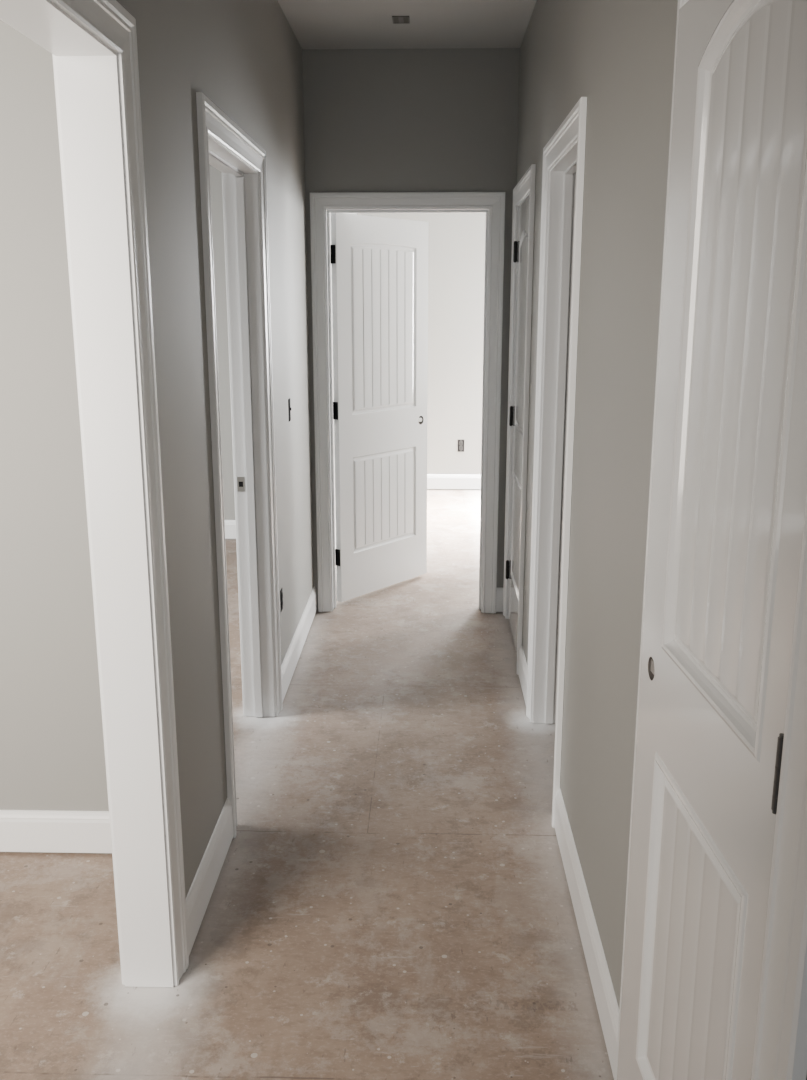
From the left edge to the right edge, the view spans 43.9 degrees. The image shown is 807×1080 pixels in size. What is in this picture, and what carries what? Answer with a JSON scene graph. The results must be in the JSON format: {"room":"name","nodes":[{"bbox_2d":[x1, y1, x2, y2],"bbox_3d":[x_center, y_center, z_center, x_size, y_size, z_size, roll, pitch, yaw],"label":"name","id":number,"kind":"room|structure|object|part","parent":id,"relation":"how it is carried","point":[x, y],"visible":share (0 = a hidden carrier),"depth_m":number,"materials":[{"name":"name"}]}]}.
{"room":"house hallway","nodes":[
{"label":"house hallway","id":0,"kind":"room"},
{"bbox_2d":[0,20,111,853],"bbox_3d":[-2.340,-0.421,2.739,3.378,2.750,0.080,0,13,1],"label":"wall","id":1,"kind":"structure","parent":0,"point":[52,753],"depth_m":2.73,"materials":[{"name":"grey paint"}]},
{"bbox_2d":[0,810,111,852],"bbox_3d":[-2.351,0.855,2.995,3.358,0.129,0.014,0,13,1],"label":"baseboard","id":2,"kind":"structure","parent":1,"relation":"attached to","point":[20,830],"depth_m":2.95,"materials":[{"name":"white paint"}]},
{"bbox_2d":[209,165,235,539],"bbox_3d":[-2.233,-1.358,6.678,3.378,2.750,0.100,0,13,1],"label":"wall","id":3,"kind":"structure","parent":0,"point":[215,175],"depth_m":6.61,"materials":[{"name":"grey paint"}]},
{"bbox_2d":[224,520,235,538],"bbox_3d":[-2.235,-0.080,6.923,3.378,0.129,0.014,0,13,1],"label":"baseboard","id":4,"kind":"structure","parent":3,"relation":"attached to","point":[230,525],"depth_m":6.89,"materials":[{"name":"white paint"}]},
{"bbox_2d":[116,0,356,897],"bbox_3d":[-0.572,-0.598,3.482,0.115,2.750,10.220,0,13,1],"label":"wall","id":5,"kind":"structure","parent":0,"point":[245,56],"depth_m":2.68,"materials":[{"name":"grey paint"}]},
{"bbox_2d":[0,0,188,986],"bbox_3d":[-0.630,0.204,1.407,0.154,2.147,1.706,0,13,1],"label":"door frame","id":6,"kind":"structure","parent":5,"relation":"attached to","point":[92,44],"depth_m":2.11,"materials":[{"name":"white paint"}]},
{"bbox_3d":[-0.677,0.016,2.197,0.018,2.147,0.083,0,13,1],"label":"casing","id":7,"kind":"part","parent":6,"relation":"part of","materials":[{"name":"white paint"}]},
{"bbox_3d":[-0.562,-0.799,1.166,0.018,0.083,1.706,0,13,1],"label":"head casing","id":8,"kind":"part","parent":6,"relation":"part of","materials":[{"name":"white paint"}]},
{"bbox_3d":[-0.541,0.017,2.194,0.018,2.147,0.083,0,13,1],"label":"casing","id":9,"kind":"part","parent":6,"relation":"part of","materials":[{"name":"white paint"}]},
{"bbox_2d":[186,798,232,954],"bbox_3d":[-0.535,0.912,2.756,0.014,0.129,0.595,0,13,1],"label":"baseboard","id":10,"kind":"structure","parent":5,"relation":"attached to","point":[200,892],"depth_m":2.73,"materials":[{"name":"white paint"}]},
{"bbox_2d":[196,92,282,837],"bbox_3d":[-0.579,-0.236,3.310,0.154,2.123,1.011,0,13,1],"label":"door frame","id":11,"kind":"structure","parent":5,"relation":"attached to","point":[223,145],"depth_m":3.61,"materials":[{"name":"white paint"}]},
{"bbox_3d":[-0.523,-0.129,2.857,0.018,2.123,0.083,0,13,1],"label":"casing","id":12,"kind":"part","parent":11,"relation":"part of","materials":[{"name":"white paint"}]},
{"bbox_3d":[-0.635,-0.344,3.763,0.018,2.123,0.083,0,13,1],"label":"casing","id":13,"kind":"part","parent":11,"relation":"part of","materials":[{"name":"white paint"}]},
{"bbox_3d":[-0.511,-1.228,3.072,0.018,0.083,1.011,0,13,1],"label":"head casing","id":14,"kind":"part","parent":11,"relation":"part of","materials":[{"name":"white paint"}]},
{"bbox_3d":[-0.609,-0.209,3.745,0.028,0.056,0.002,0,13,1],"label":"strike plate","id":15,"kind":"part","parent":11,"relation":"part of","materials":[{"name":"silver metal"}]},
{"bbox_3d":[-0.499,-0.344,3.760,0.018,2.123,0.083,0,13,1],"label":"casing","id":16,"kind":"part","parent":11,"relation":"part of","materials":[{"name":"white paint"}]},
{"bbox_2d":[280,588,282,611],"bbox_3d":[-0.501,0.247,4.124,0.006,0.091,0.049,0,13,1],"label":"wall outlet","id":17,"kind":"object","parent":5,"relation":"attached to","point":[281,591],"visible":1,"depth_m":4.12,"materials":[{"name":"grey plastic"}]},
{"bbox_2d":[288,398,290,420],"bbox_3d":[-0.489,-0.562,4.322,0.009,0.096,0.052,0,13,1],"label":"light switch","id":18,"kind":"object","parent":5,"relation":"attached to","point":[289,405],"visible":1,"depth_m":4.31,"materials":[{"name":"grey plastic"}]},
{"bbox_2d":[281,586,316,702],"bbox_3d":[-0.484,0.458,4.664,0.014,0.129,1.306,0,13,1],"label":"baseboard","id":19,"kind":"structure","parent":5,"relation":"attached to","point":[288,666],"depth_m":4.57,"materials":[{"name":"white paint"}]},
{"bbox_2d":[0,490,613,1079],"bbox_3d":[-0.626,0.943,3.121,7.000,0.080,12.000,0,13,1],"label":"floor","id":20,"kind":"structure","parent":0,"point":[390,899],"depth_m":2.76,"materials":[{"name":"beige concrete"}]},
{"bbox_2d":[277,0,536,48],"bbox_3d":[-0.626,-1.810,2.465,7.000,0.080,12.000,0,13,1],"label":"ceiling","id":21,"kind":"structure","parent":0,"point":[316,24],"depth_m":4.23,"materials":[{"name":"paint"}]},
{"bbox_2d":[392,16,409,23],"bbox_3d":[-0.010,-2.175,4.182,0.071,0.004,0.102,0,13,1],"label":"ceiling box","id":22,"kind":"object","parent":21,"relation":"attached to","point":[396,19],"visible":1,"depth_m":4.18,"materials":[{"name":"grey"}]},
{"bbox_2d":[302,48,519,612],"bbox_3d":[1.180,-0.962,5.012,3.307,2.750,0.115,0,13,1],"label":"wall","id":23,"kind":"structure","parent":0,"point":[434,119],"depth_m":4.75,"materials":[{"name":"grey paint"}]},
{"bbox_2d":[330,213,428,601],"bbox_3d":[-0.120,-0.713,5.473,0.049,2.008,0.769,10,17,37],"label":"door","id":24,"kind":"structure","parent":23,"relation":"in","point":[379,265],"depth_m":5.42,"materials":[{"name":"white paint"}]},
{"bbox_3d":[-0.112,-1.135,5.371,0.035,0.876,0.549,10,17,37],"label":"panel","id":25,"kind":"part","parent":24,"relation":"part of","materials":[{"name":"white paint"}]},
{"bbox_3d":[-0.112,-0.234,5.585,0.035,0.525,0.549,10,17,37],"label":"panel","id":26,"kind":"part","parent":24,"relation":"part of","materials":[{"name":"white paint"}]},
{"bbox_2d":[310,192,504,612],"bbox_3d":[0.020,-0.660,5.115,0.940,2.111,0.154,0,13,1],"label":"door frame","id":27,"kind":"structure","parent":23,"relation":"attached to","point":[322,204],"depth_m":4.99,"materials":[{"name":"white paint"}]},
{"bbox_3d":[-0.417,-0.647,5.060,0.071,2.111,0.018,0,13,1],"label":"casing","id":28,"kind":"part","parent":27,"relation":"part of","materials":[{"name":"white paint"}]},
{"bbox_3d":[0.018,-1.636,4.813,0.940,0.071,0.018,0,13,1],"label":"head casing","id":29,"kind":"part","parent":27,"relation":"part of","materials":[{"name":"white paint"}]},
{"bbox_3d":[0.453,-0.641,5.038,0.071,2.111,0.018,0,13,1],"label":"casing","id":30,"kind":"part","parent":27,"relation":"part of","materials":[{"name":"white paint"}]},
{"bbox_2d":[496,588,502,611],"bbox_3d":[0.508,0.314,5.267,0.039,0.129,0.014,0,13,1],"label":"baseboard","id":31,"kind":"structure","parent":23,"relation":"attached to","point":[499,591],"depth_m":5.26,"materials":[{"name":"white paint"}]},
{"bbox_2d":[357,213,485,489],"bbox_3d":[1.216,-1.782,8.458,3.422,2.750,0.100,0,13,1],"label":"wall","id":32,"kind":"structure","parent":0,"point":[456,241],"depth_m":8.45,"materials":[{"name":"grey paint"}]},
{"bbox_2d":[427,474,480,488],"bbox_3d":[1.272,-0.503,8.702,3.307,0.129,0.014,0,13,1],"label":"baseboard","id":33,"kind":"structure","parent":32,"relation":"attached to","point":[434,481],"depth_m":8.72,"materials":[{"name":"white paint"}]},
{"bbox_2d":[458,440,463,451],"bbox_3d":[0.497,-0.816,8.653,0.057,0.106,0.006,0,13,1],"label":"wall outlet","id":34,"kind":"object","parent":32,"relation":"attached to","point":[460,442],"visible":1,"depth_m":8.65,"materials":[{"name":"grey plastic"}]},
{"bbox_2d":[517,0,806,1079],"bbox_3d":[0.513,-0.180,1.728,0.115,2.750,6.670,0,13,1],"label":"wall","id":35,"kind":"structure","parent":0,"point":[619,55],"depth_m":2.31,"materials":[{"name":"grey paint"}]},
{"bbox_2d":[506,196,529,650],"bbox_3d":[0.540,-0.506,4.604,0.052,2.008,0.712,0,13,1],"label":"door","id":36,"kind":"structure","parent":35,"relation":"in","point":[520,253],"depth_m":4.67,"materials":[{"name":"white paint"}]},
{"bbox_3d":[0.548,-0.027,4.713,0.035,0.525,0.469,0,13,1],"label":"panel","id":37,"kind":"part","parent":36,"relation":"part of","materials":[{"name":"white paint"}]},
{"bbox_3d":[0.548,-0.930,4.497,0.035,0.883,0.469,0,13,1],"label":"panel","id":38,"kind":"part","parent":36,"relation":"part of","materials":[{"name":"white paint"}]},
{"bbox_2d":[503,164,535,674],"bbox_3d":[0.588,-0.541,4.589,0.154,2.123,0.885,0,13,1],"label":"door frame","id":39,"kind":"structure","parent":35,"relation":"attached to","point":[525,188],"depth_m":4.35,"materials":[{"name":"white paint"}]},
{"bbox_3d":[0.531,-0.634,4.981,0.018,2.123,0.083,0,13,1],"label":"casing","id":40,"kind":"part","parent":39,"relation":"part of","materials":[{"name":"white paint"}]},
{"bbox_3d":[0.520,-1.534,4.355,0.018,0.083,0.885,0,13,1],"label":"head casing","id":41,"kind":"part","parent":39,"relation":"part of","materials":[{"name":"white paint"}]},
{"bbox_3d":[0.510,-0.449,4.201,0.018,2.123,0.083,0,13,1],"label":"casing","id":42,"kind":"part","parent":39,"relation":"part of","materials":[{"name":"white paint"}]},
{"bbox_2d":[518,646,526,704],"bbox_3d":[0.506,0.573,4.180,0.014,0.129,0.429,0,13,1],"label":"baseboard","id":43,"kind":"structure","parent":35,"relation":"attached to","point":[522,664],"depth_m":4.20,"materials":[{"name":"white paint"}]},
{"bbox_2d":[526,97,586,827],"bbox_3d":[0.553,-0.236,3.308,0.154,2.123,0.890,0,13,1],"label":"door frame","id":44,"kind":"structure","parent":35,"relation":"attached to","point":[564,153],"depth_m":3.56,"materials":[{"name":"white paint"}]},
{"bbox_3d":[0.496,-0.330,3.702,0.018,2.123,0.083,0,13,1],"label":"casing","id":45,"kind":"part","parent":44,"relation":"part of","materials":[{"name":"white paint"}]},
{"bbox_3d":[0.486,-1.229,3.073,0.018,0.083,0.890,0,13,1],"label":"head casing","id":46,"kind":"part","parent":44,"relation":"part of","materials":[{"name":"white paint"}]},
{"bbox_3d":[0.475,-0.143,2.917,0.018,2.123,0.083,0,13,1],"label":"casing","id":47,"kind":"part","parent":44,"relation":"part of","materials":[{"name":"white paint"}]},
{"bbox_2d":[554,788,618,1079],"bbox_3d":[0.463,0.954,2.581,0.014,0.129,1.079,0,13,1],"label":"baseboard","id":48,"kind":"structure","parent":35,"relation":"attached to","point":[603,990],"depth_m":2.44,"materials":[{"name":"white paint"}]},
{"bbox_2d":[615,0,806,1079],"bbox_3d":[0.502,0.214,1.417,0.154,2.123,0.838,0,13,1],"label":"door frame","id":49,"kind":"structure","parent":35,"relation":"attached to","point":[780,1046],"depth_m":1.10,"materials":[{"name":"white paint"}]},
{"bbox_3d":[0.445,0.126,1.786,0.018,2.123,0.083,0,13,1],"label":"casing","id":50,"kind":"part","parent":49,"relation":"part of","materials":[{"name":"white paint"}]},
{"bbox_3d":[0.425,0.295,1.076,0.018,2.123,0.133,0,13,1],"label":"casing","id":51,"kind":"part","parent":49,"relation":"part of","materials":[{"name":"white paint"}]},
{"bbox_2d":[617,0,806,1079],"bbox_3d":[0.441,0.245,1.449,0.052,2.008,0.610,0,13,-2],"label":"door","id":52,"kind":"structure","parent":35,"relation":"in","point":[729,484],"depth_m":1.36,"materials":[{"name":"white paint"}]},
{"bbox_3d":[0.445,0.692,1.534,0.044,0.600,0.413,0,13,-2],"label":"panel","id":53,"kind":"part","parent":52,"relation":"part of","materials":[{"name":"white paint"}]},
{"bbox_3d":[0.445,-0.230,1.315,0.044,0.935,0.413,0,13,-2],"label":"panel","id":54,"kind":"part","parent":52,"relation":"part of","materials":[{"name":"white paint"}]}
]}

